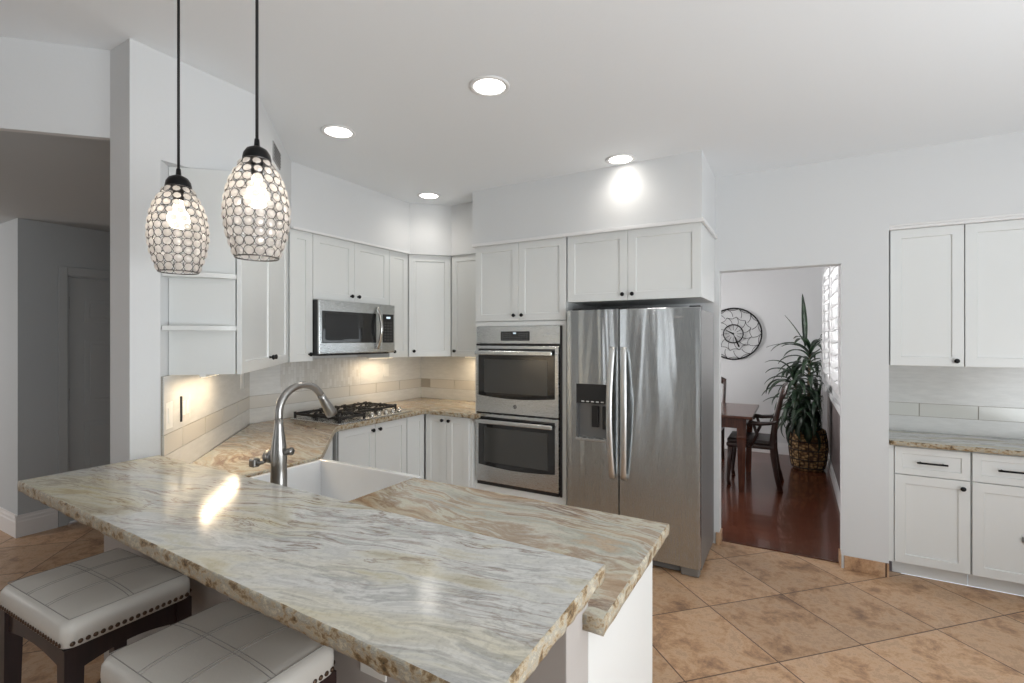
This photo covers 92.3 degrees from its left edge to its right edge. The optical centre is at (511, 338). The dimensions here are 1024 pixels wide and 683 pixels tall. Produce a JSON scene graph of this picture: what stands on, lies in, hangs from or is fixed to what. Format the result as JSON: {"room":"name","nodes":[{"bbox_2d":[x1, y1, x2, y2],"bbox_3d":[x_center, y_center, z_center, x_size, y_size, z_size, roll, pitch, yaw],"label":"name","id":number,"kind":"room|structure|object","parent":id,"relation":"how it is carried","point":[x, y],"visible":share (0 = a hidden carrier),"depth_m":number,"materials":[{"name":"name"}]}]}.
{"room":"kitchen","nodes":[
{"label":"kitchen","id":0,"kind":"room"},
{"bbox_2d":[0,218,109,514],"bbox_3d":[-4.025,0.295,5.538,5.500,2.470,2.810,0,0,30],"label":"wall","id":1,"kind":"structure","parent":0,"point":[32,252],"depth_m":3.91,"materials":[{"name":"grey paint"}]},
{"bbox_2d":[0,507,17,537],"bbox_3d":[-5.459,1.445,4.733,3.816,0.170,0.016,0,0,30],"label":"baseboard","id":2,"kind":"structure","parent":1,"relation":"attached to","point":[7,518],"depth_m":3.86,"materials":[{"name":"white paint"}]},
{"bbox_2d":[15,508,57,537],"bbox_3d":[-3.753,1.445,3.889,0.016,0.170,0.252,0,0,30],"label":"baseboard","id":3,"kind":"structure","parent":1,"relation":"attached to","point":[38,521],"depth_m":3.88,"materials":[{"name":"white paint"}]},
{"bbox_2d":[58,266,109,526],"bbox_3d":[-3.503,0.468,4.414,0.126,2.125,0.900,0,0,30],"label":"door","id":4,"kind":"structure","parent":1,"relation":"in","point":[83,293],"depth_m":4.16,"materials":[{"name":"grey paint"}]},
{"bbox_2d":[0,36,109,139],"bbox_3d":[-4.003,-1.022,1.445,4.868,0.365,0.031,0,0,-15],"label":"wall header","id":5,"kind":"structure","parent":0,"point":[46,88],"depth_m":2.00,"materials":[{"name":"white paint"}]},
{"bbox_2d":[0,131,109,231],"bbox_3d":[-4.542,-0.982,3.625,6.510,0.096,6.643,0,0,30],"label":"ceiling","id":6,"kind":"structure","parent":0,"point":[62,180],"depth_m":2.88,"materials":[{"name":"grey paint"}]},
{"bbox_2d":[110,38,418,463],"bbox_3d":[-1.580,0.163,3.681,0.803,2.735,3.342,0,0,11],"label":"wall","id":7,"kind":"structure","parent":0,"point":[139,294],"depth_m":2.01,"materials":[{"name":"white paint"}]},
{"bbox_2d":[162,166,236,374],"bbox_3d":[-1.357,-0.297,2.149,0.271,0.910,0.090,0,0,-15],"label":"open shelf unit","id":8,"kind":"object","parent":7,"relation":"attached to","point":[202,328],"visible":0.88,"depth_m":2.18,"materials":[{"name":"white paint"}]},
{"bbox_2d":[161,372,249,462],"bbox_3d":[-1.668,0.379,2.780,0.013,0.442,1.474,0,0,-15],"label":"tiled wall","id":9,"kind":"structure","parent":7,"relation":"attached to","point":[219,409],"depth_m":2.52,"materials":[{"name":"beige tile"}]},
{"bbox_2d":[166,401,172,429],"bbox_3d":[-1.483,0.330,2.127,0.009,0.116,0.072,0,0,-15],"label":"outlet plate","id":10,"kind":"object","parent":9,"relation":"attached to","point":[169,406],"visible":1,"depth_m":2.12,"materials":[{"name":"white plastic"}]},
{"bbox_2d":[180,396,188,421],"bbox_3d":[-1.530,0.320,2.306,0.014,0.116,0.129,0,0,-15],"label":"switch plate","id":11,"kind":"object","parent":9,"relation":"attached to","point":[184,405],"visible":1,"depth_m":2.28,"materials":[{"name":"white plastic"}]},
{"bbox_2d":[240,374,243,388],"bbox_3d":[-1.800,0.275,3.282,0.009,0.116,0.072,0,0,-15],"label":"outlet plate","id":12,"kind":"object","parent":9,"relation":"attached to","point":[241,375],"visible":0.76,"depth_m":3.26,"materials":[{"name":"white plastic"}]},
{"bbox_2d":[236,178,286,373],"bbox_3d":[-1.528,-0.297,2.857,0.325,0.910,1.398,0,0,-15],"label":"upper cabinet","id":13,"kind":"object","parent":7,"relation":"attached to","point":[261,287],"visible":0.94,"depth_m":2.60,"materials":[{"name":"white paint"}]},
{"bbox_2d":[199,374,218,377],"bbox_3d":[-1.443,0.165,2.445,0.024,0.014,0.550,0,0,-15],"label":"light","id":14,"kind":"object","parent":13,"relation":"attached to","point":[201,376],"visible":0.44,"depth_m":2.19,"materials":[{"name":"white plastic"}]},
{"bbox_2d":[273,141,280,169],"bbox_3d":[-1.364,-1.062,2.854,0.013,0.104,0.200,0,0,-15],"label":"air vent","id":15,"kind":"object","parent":7,"relation":"in","point":[276,154],"visible":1,"depth_m":2.83,"materials":[{"name":"grey metal"}]},
{"bbox_2d":[287,229,312,361],"bbox_3d":[-1.619,-0.297,3.509,0.404,0.910,0.196,0,0,30],"label":"upper cabinet","id":16,"kind":"object","parent":7,"relation":"attached to","point":[299,243],"visible":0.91,"depth_m":3.42,"materials":[{"name":"white paint"}]},
{"bbox_2d":[249,357,420,423],"bbox_3d":[-1.402,0.379,4.289,0.012,0.442,1.862,0,0,30],"label":"tiled wall","id":17,"kind":"structure","parent":7,"relation":"attached to","point":[344,380],"depth_m":4.14,"materials":[{"name":"beige tile"}]},
{"bbox_2d":[383,364,388,376],"bbox_3d":[-1.188,0.295,4.640,0.008,0.116,0.072,0,0,30],"label":"outlet plate","id":18,"kind":"object","parent":17,"relation":"attached to","point":[385,366],"visible":1,"depth_m":4.63,"materials":[{"name":"white plastic"}]},
{"bbox_2d":[313,234,388,304],"bbox_3d":[-1.380,-0.518,3.925,0.404,0.467,0.760,0,0,30],"label":"upper cabinet","id":19,"kind":"object","parent":7,"relation":"attached to","point":[347,271],"visible":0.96,"depth_m":3.80,"materials":[{"name":"white paint"}]},
{"bbox_2d":[313,299,394,355],"bbox_3d":[-1.334,-0.080,3.899,0.491,0.402,0.756,0,0,30],"label":"microwave","id":20,"kind":"object","parent":19,"relation":"attached to","point":[339,327],"visible":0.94,"depth_m":3.73,"materials":[{"name":"silver metal"}]},
{"bbox_2d":[358,250,407,357],"bbox_3d":[-1.132,-0.297,4.356,0.404,0.910,0.231,0,0,30],"label":"upper cabinet","id":21,"kind":"object","parent":7,"relation":"attached to","point":[398,262],"visible":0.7,"depth_m":4.29,"materials":[{"name":"white paint"}]},
{"bbox_2d":[104,535,587,682],"bbox_3d":[-0.757,1.026,1.568,2.073,1.009,0.122,0,0,30],"label":"wall","id":22,"kind":"structure","parent":0,"point":[566,661],"depth_m":1.09,"materials":[{"name":"grey paint"}]},
{"bbox_2d":[17,455,605,682],"bbox_3d":[-0.752,0.502,1.357,1.957,0.035,0.498,0,0,30],"label":"bar","id":23,"kind":"object","parent":22,"relation":"on","point":[408,599],"visible":1,"depth_m":1.05,"materials":[{"name":"stone"}]},
{"bbox_2d":[360,662,386,682],"bbox_3d":[-0.356,0.808,1.262,0.090,0.116,0.008,0,0,30],"label":"outlet plate","id":24,"kind":"object","parent":22,"relation":"attached to","point":[364,668],"visible":0.13,"depth_m":1.26,"materials":[{"name":"white plastic"}]},
{"bbox_2d":[160,52,715,256],"bbox_3d":[-0.431,-0.979,3.135,2.843,0.452,2.896,0,0,30],"label":"wall","id":25,"kind":"structure","parent":0,"point":[217,116],"depth_m":3.44,"materials":[{"name":"white paint"}]},
{"bbox_2d":[292,217,717,253],"bbox_3d":[0.039,-0.761,3.751,2.992,0.026,1.067,0,0,5],"label":"crown molding","id":26,"kind":"structure","parent":25,"relation":"attached to","point":[701,219],"depth_m":3.52,"materials":[{"name":"white paint"}]},
{"bbox_2d":[0,0,1023,205],"bbox_3d":[-2.388,-1.255,2.066,12.200,0.100,8.000,0,0,30],"label":"ceiling","id":27,"kind":"structure","parent":0,"point":[750,85],"depth_m":2.22,"materials":[{"name":"white paint"}]},
{"bbox_2d":[145,0,209,274],"bbox_3d":[-1.089,-0.711,1.607,0.176,0.989,0.175,0,0,33],"label":"pendant light","id":28,"kind":"object","parent":27,"relation":"hanging from","point":[178,217],"visible":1,"depth_m":1.57,"materials":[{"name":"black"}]},
{"bbox_2d":[173,189,183,200],"bbox_3d":[-1.089,-0.474,1.607,0.032,0.044,0.032,0,0,30],"label":"socket","id":29,"kind":"object","parent":28,"relation":"attached to","point":[181,191],"depth_m":1.60,"materials":[{"name":"black plastic"}]},
{"bbox_2d":[221,0,290,261],"bbox_3d":[-0.724,-0.717,1.397,0.176,0.977,0.175,0,0,33],"label":"pendant light","id":30,"kind":"object","parent":27,"relation":"hanging from","point":[256,194],"visible":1,"depth_m":1.36,"materials":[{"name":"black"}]},
{"bbox_2d":[251,160,262,175],"bbox_3d":[-0.724,-0.486,1.397,0.032,0.044,0.032,0,0,30],"label":"socket","id":31,"kind":"object","parent":30,"relation":"attached to","point":[252,163],"depth_m":1.38,"materials":[{"name":"black plastic"}]},
{"bbox_2d":[321,124,355,138],"bbox_3d":[-1.008,-1.201,2.858,0.192,0.008,0.192,0,0,30],"label":"recessed light","id":32,"kind":"object","parent":27,"relation":"in","point":[332,130],"visible":1,"depth_m":2.85,"materials":[{"name":"white paint"}]},
{"bbox_2d":[417,192,440,198],"bbox_3d":[-0.697,-1.201,4.131,0.192,0.008,0.192,0,0,30],"label":"recessed light","id":33,"kind":"object","parent":27,"relation":"in","point":[425,195],"visible":1,"depth_m":4.12,"materials":[{"name":"white paint"}]},
{"bbox_2d":[469,75,509,96],"bbox_3d":[-0.107,-1.201,2.343,0.192,0.008,0.192,0,0,30],"label":"recessed light","id":34,"kind":"object","parent":27,"relation":"in","point":[487,85],"visible":1,"depth_m":2.34,"materials":[{"name":"white paint"}]},
{"bbox_2d":[606,154,634,164],"bbox_3d":[0.726,-1.201,3.293,0.192,0.008,0.192,0,0,30],"label":"recessed light","id":35,"kind":"object","parent":27,"relation":"in","point":[618,159],"visible":1,"depth_m":3.29,"materials":[{"name":"white paint"}]},
{"bbox_2d":[0,449,1023,682],"bbox_3d":[-1.529,1.555,3.359,12.000,0.050,11.100,0,0,30],"label":"floor","id":36,"kind":"structure","parent":0,"point":[751,614],"depth_m":2.77,"materials":[{"name":"tile"}]},
{"bbox_2d":[0,548,191,682],"bbox_3d":[-1.320,1.140,1.566,0.471,0.780,0.341,0,0,28],"label":"bar stool","id":37,"kind":"object","parent":36,"relation":"on","point":[76,612],"visible":0.98,"depth_m":1.48,"materials":[{"name":"grey leather"}]},
{"bbox_2d":[98,598,336,682],"bbox_3d":[-0.723,1.142,1.220,0.471,0.776,0.341,0,0,30],"label":"bar stool","id":38,"kind":"object","parent":36,"relation":"on","point":[227,641],"visible":0.96,"depth_m":1.19,"materials":[{"name":"grey leather"}]},
{"bbox_2d":[323,438,332,459],"bbox_3d":[-1.348,1.083,2.888,0.550,0.894,0.846,0,0,-15],"label":"base cabinet","id":39,"kind":"object","parent":36,"relation":"on","point":[329,453],"visible":0.02,"depth_m":3.20,"materials":[{"name":"white paint"}]},
{"bbox_2d":[333,418,406,472],"bbox_3d":[-1.282,1.083,3.869,0.630,0.894,0.700,0,0,30],"label":"base cabinet","id":40,"kind":"object","parent":36,"relation":"on","point":[383,445],"visible":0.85,"depth_m":3.74,"materials":[{"name":"white paint"}]},
{"bbox_2d":[407,414,423,478],"bbox_3d":[-1.065,1.083,4.276,0.600,0.894,0.216,0,0,30],"label":"base cabinet","id":41,"kind":"object","parent":36,"relation":"on","point":[415,424],"visible":0.21,"depth_m":4.13,"materials":[{"name":"white paint"}]},
{"bbox_2d":[426,414,474,487],"bbox_3d":[-0.384,1.083,4.375,0.482,0.894,0.692,0,0,30],"label":"base cabinet","id":42,"kind":"object","parent":36,"relation":"on","point":[450,441],"visible":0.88,"depth_m":4.08,"materials":[{"name":"white paint"}]},
{"bbox_2d":[475,237,594,504],"bbox_3d":[0.193,0.389,4.079,0.808,2.282,0.632,0,0,30],"label":"tall cabinet","id":43,"kind":"object","parent":36,"relation":"on","point":[520,283],"visible":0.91,"depth_m":3.81,"materials":[{"name":"white paint"}]},
{"bbox_2d":[475,325,561,497],"bbox_3d":[0.163,0.536,4.038,0.758,1.272,0.622,0,0,30],"label":"double wall oven","id":44,"kind":"object","parent":43,"relation":"in","point":[519,368],"visible":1,"depth_m":3.79,"materials":[{"name":"silver metal"}]},
{"bbox_2d":[588,561,651,682],"bbox_3d":[-0.121,1.083,1.624,1.024,0.894,0.604,0,0,30],"label":"base cabinet","id":45,"kind":"object","parent":36,"relation":"on","point":[624,653],"visible":0.02,"depth_m":1.37,"materials":[{"name":"white paint"}]},
{"bbox_2d":[193,397,669,636],"bbox_3d":[-0.372,0.618,3.065,2.995,0.035,2.932,0,0,30],"label":"countertop","id":46,"kind":"structure","parent":45,"relation":"on","point":[626,545],"depth_m":1.71,"materials":[{"name":"stone"}]},
{"bbox_2d":[249,381,336,486],"bbox_3d":[-0.847,0.383,1.957,0.176,0.434,0.309,0,0,30],"label":"kitchen faucet","id":47,"kind":"object","parent":46,"relation":"on","point":[276,456],"visible":0.98,"depth_m":1.84,"materials":[{"name":"silver metal"}]},
{"bbox_2d":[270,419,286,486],"bbox_3d":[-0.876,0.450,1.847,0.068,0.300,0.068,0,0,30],"label":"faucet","id":48,"kind":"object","parent":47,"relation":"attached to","point":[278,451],"depth_m":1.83,"materials":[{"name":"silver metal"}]},
{"bbox_2d":[249,458,420,501],"bbox_3d":[-0.802,0.730,2.157,0.656,0.240,0.464,0,0,30],"label":"sink","id":49,"kind":"object","parent":46,"relation":"in","point":[344,481],"visible":0.12,"depth_m":2.38,"materials":[{"name":"white ceramic"}]},
{"bbox_2d":[290,401,412,424],"bbox_3d":[-1.237,0.569,3.866,0.530,0.063,0.760,0,0,30],"label":"gas cooktop","id":50,"kind":"object","parent":46,"relation":"in","point":[351,413],"visible":0.96,"depth_m":3.73,"materials":[{"name":"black metal"}]},
{"bbox_2d":[567,305,713,577],"bbox_3d":[0.933,0.656,3.577,0.908,1.748,0.697,0,0,30],"label":"refrigerator","id":51,"kind":"object","parent":36,"relation":"on","point":[640,382],"visible":0.88,"depth_m":3.30,"materials":[{"name":"grey metal"}]},
{"bbox_2d":[721,377,726,458],"bbox_3d":[2.407,0.992,6.232,0.516,1.083,0.567,0,0,30],"label":"dining chair","id":52,"kind":"object","parent":36,"relation":"on","point":[723,380],"visible":0.04,"depth_m":6.26,"materials":[{"name":"brown wood"}]},
{"bbox_2d":[721,402,758,491],"bbox_3d":[1.891,1.147,5.696,1.680,0.765,1.060,0,0,30],"label":"dining table","id":53,"kind":"object","parent":36,"relation":"on","point":[733,415],"visible":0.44,"depth_m":4.96,"materials":[{"name":"brown wood"}]},
{"bbox_2d":[726,382,787,491],"bbox_3d":[2.614,0.992,5.234,0.567,1.083,0.602,0,0,30],"label":"dining chair","id":54,"kind":"object","parent":36,"relation":"on","point":[756,440],"visible":0.98,"depth_m":5.02,"materials":[{"name":"brown wood"}]},
{"bbox_2d":[762,294,828,471],"bbox_3d":[3.357,0.492,5.833,0.689,2.075,0.991,0,0,24],"label":"potted plant","id":55,"kind":"object","parent":36,"relation":"on","point":[808,445],"visible":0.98,"depth_m":5.70,"materials":[{"name":"green plant"}]},
{"bbox_2d":[788,428,828,471],"bbox_3d":[3.497,1.292,5.810,0.416,0.475,0.416,0,0,30],"label":"basket","id":56,"kind":"object","parent":36,"relation":"on","point":[804,456],"depth_m":5.66,"materials":[{"name":"brown wicker"}]},
{"bbox_2d":[889,444,969,584],"bbox_3d":[2.717,1.106,3.266,0.403,0.848,0.469,0,0,30],"label":"base cabinet","id":57,"kind":"object","parent":36,"relation":"on","point":[932,486],"depth_m":3.10,"materials":[{"name":"white paint"}]},
{"bbox_2d":[889,430,1023,455],"bbox_3d":[3.045,0.665,3.071,1.164,0.030,0.471,0,0,30],"label":"countertop","id":58,"kind":"structure","parent":57,"relation":"on","point":[980,444],"depth_m":3.11,"materials":[{"name":"stone"}]},
{"bbox_2d":[967,452,1023,595],"bbox_3d":[3.055,1.106,3.068,0.374,0.848,0.464,0,0,30],"label":"base cabinet","id":59,"kind":"object","parent":36,"relation":"on","point":[996,480],"visible":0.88,"depth_m":2.94,"materials":[{"name":"white paint"}]},
{"bbox_2d":[424,131,1023,567],"bbox_3d":[1.943,0.163,3.739,6.360,2.735,0.520,0,0,30],"label":"wall","id":60,"kind":"structure","parent":0,"point":[839,212],"depth_m":3.24,"materials":[{"name":"white paint"}]},
{"bbox_2d":[408,255,451,356],"bbox_3d":[-0.815,-0.297,4.668,0.648,0.910,0.615,0,0,30],"label":"upper cabinet","id":61,"kind":"object","parent":60,"relation":"attached to","point":[429,276],"visible":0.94,"depth_m":4.43,"materials":[{"name":"white paint"}]},
{"bbox_2d":[421,356,474,400],"bbox_3d":[-0.472,0.379,4.820,1.073,0.442,0.012,0,0,30],"label":"tiled wall","id":62,"kind":"structure","parent":60,"relation":"attached to","point":[442,377],"depth_m":4.91,"materials":[{"name":"beige tile"}]},
{"bbox_2d":[452,254,476,356],"bbox_3d":[-0.285,-0.297,4.501,0.430,0.910,0.378,0,0,30],"label":"upper cabinet","id":63,"kind":"object","parent":60,"relation":"attached to","point":[463,266],"visible":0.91,"depth_m":4.41,"materials":[{"name":"white paint"}]},
{"bbox_2d":[568,222,714,306],"bbox_3d":[0.954,-0.511,3.641,0.935,0.482,0.632,0,0,30],"label":"upper cabinet","id":64,"kind":"object","parent":60,"relation":"attached to","point":[672,264],"visible":1,"depth_m":3.38,"materials":[{"name":"white paint"}]},
{"bbox_2d":[716,528,721,544],"bbox_3d":[1.562,1.486,3.710,0.034,0.088,0.111,0,0,30],"label":"baseboard","id":65,"kind":"structure","parent":60,"relation":"attached to","point":[718,534],"depth_m":3.66,"materials":[{"name":"tile"}]},
{"bbox_2d":[722,537,838,562],"bbox_3d":[1.926,1.526,3.570,0.760,0.008,0.070,0,0,30],"label":"trim","id":66,"kind":"structure","parent":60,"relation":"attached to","point":[778,549],"depth_m":3.55,"materials":[{"name":"brown wood"}]},
{"bbox_2d":[838,548,840,566],"bbox_3d":[2.226,1.486,3.341,0.011,0.088,0.108,0,0,30],"label":"baseboard","id":67,"kind":"object","parent":60,"relation":"attached to","point":[839,550],"visible":1,"depth_m":3.30,"materials":[{"name":"tile"}]},
{"bbox_2d":[844,555,888,576],"bbox_3d":[2.317,1.486,3.218,0.239,0.088,0.011,0,0,30],"label":"baseboard","id":68,"kind":"structure","parent":60,"relation":"attached to","point":[850,563],"depth_m":3.21,"materials":[{"name":"tile"}]},
{"bbox_2d":[889,224,963,366],"bbox_3d":[2.711,-0.266,3.275,0.364,0.872,0.460,0,0,30],"label":"upper cabinet","id":69,"kind":"object","parent":60,"relation":"attached to","point":[926,265],"visible":0.93,"depth_m":3.10,"materials":[{"name":"white paint"}]},
{"bbox_2d":[889,365,1023,438],"bbox_3d":[3.177,0.411,3.276,1.190,0.477,0.012,0,0,30],"label":"tile backsplash","id":70,"kind":"structure","parent":60,"relation":"attached to","point":[974,401],"depth_m":3.35,"materials":[{"name":"beige tile"}]},
{"bbox_2d":[889,213,1023,231],"bbox_3d":[2.996,-0.721,2.981,1.178,0.035,0.245,0,0,30],"label":"crown molding","id":71,"kind":"structure","parent":60,"relation":"attached to","point":[1017,216],"depth_m":3.00,"materials":[{"name":"white paint"}]},
{"bbox_2d":[964,219,1023,367],"bbox_3d":[3.029,-0.266,3.092,0.364,0.872,0.460,0,0,30],"label":"upper cabinet","id":72,"kind":"object","parent":60,"relation":"attached to","point":[993,251],"visible":0.81,"depth_m":2.95,"materials":[{"name":"white paint"}]},
{"bbox_2d":[721,267,826,442],"bbox_3d":[2.451,0.163,7.271,4.200,2.735,0.150,0,0,30],"label":"wall","id":73,"kind":"structure","parent":0,"point":[772,296],"depth_m":6.62,"materials":[{"name":"white paint"}]},
{"bbox_2d":[721,308,762,359],"bbox_3d":[3.061,-0.072,6.808,0.723,0.723,0.044,0,0,30],"label":"wall clock","id":74,"kind":"object","parent":73,"relation":"attached to","point":[740,309],"visible":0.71,"depth_m":6.76,"materials":[{"name":"black metal"}]},
{"bbox_2d":[724,438,788,454],"bbox_3d":[2.349,1.455,7.234,3.860,0.150,0.016,0,0,30],"label":"baseboard","id":75,"kind":"structure","parent":73,"relation":"attached to","point":[783,449],"depth_m":6.53,"materials":[{"name":"white paint"}]},
{"bbox_2d":[827,274,839,488],"bbox_3d":[3.244,0.163,4.779,0.140,2.735,3.380,0,0,30],"label":"wall","id":76,"kind":"structure","parent":0,"point":[833,417],"depth_m":5.44,"materials":[{"name":"grey paint"}]},
{"bbox_2d":[822,267,830,384],"bbox_3d":[3.450,-0.198,5.370,0.110,1.325,0.930,0,0,32],"label":"plantation shutter","id":77,"kind":"object","parent":76,"relation":"attached to","point":[825,370],"visible":0.53,"depth_m":5.50,"materials":[{"name":"white paint"}]},
{"bbox_2d":[825,386,839,414],"bbox_3d":[3.175,0.635,4.824,0.025,0.060,3.370,0,0,30],"label":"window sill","id":78,"kind":"structure","parent":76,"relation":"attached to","point":[836,404],"depth_m":5.01,"materials":[{"name":"white paint"}]},
{"bbox_2d":[827,452,839,510],"bbox_3d":[3.179,1.465,4.822,0.016,0.130,3.370,0,0,30],"label":"baseboard","id":79,"kind":"structure","parent":76,"relation":"attached to","point":[829,463],"depth_m":5.01,"materials":[{"name":"white paint"}]},
{"bbox_2d":[828,266,839,393],"bbox_3d":[2.979,-0.198,4.522,0.110,1.325,0.930,0,0,32],"label":"plantation shutter","id":80,"kind":"object","parent":76,"relation":"attached to","point":[834,376],"visible":0.57,"depth_m":4.54,"materials":[{"name":"white paint"}]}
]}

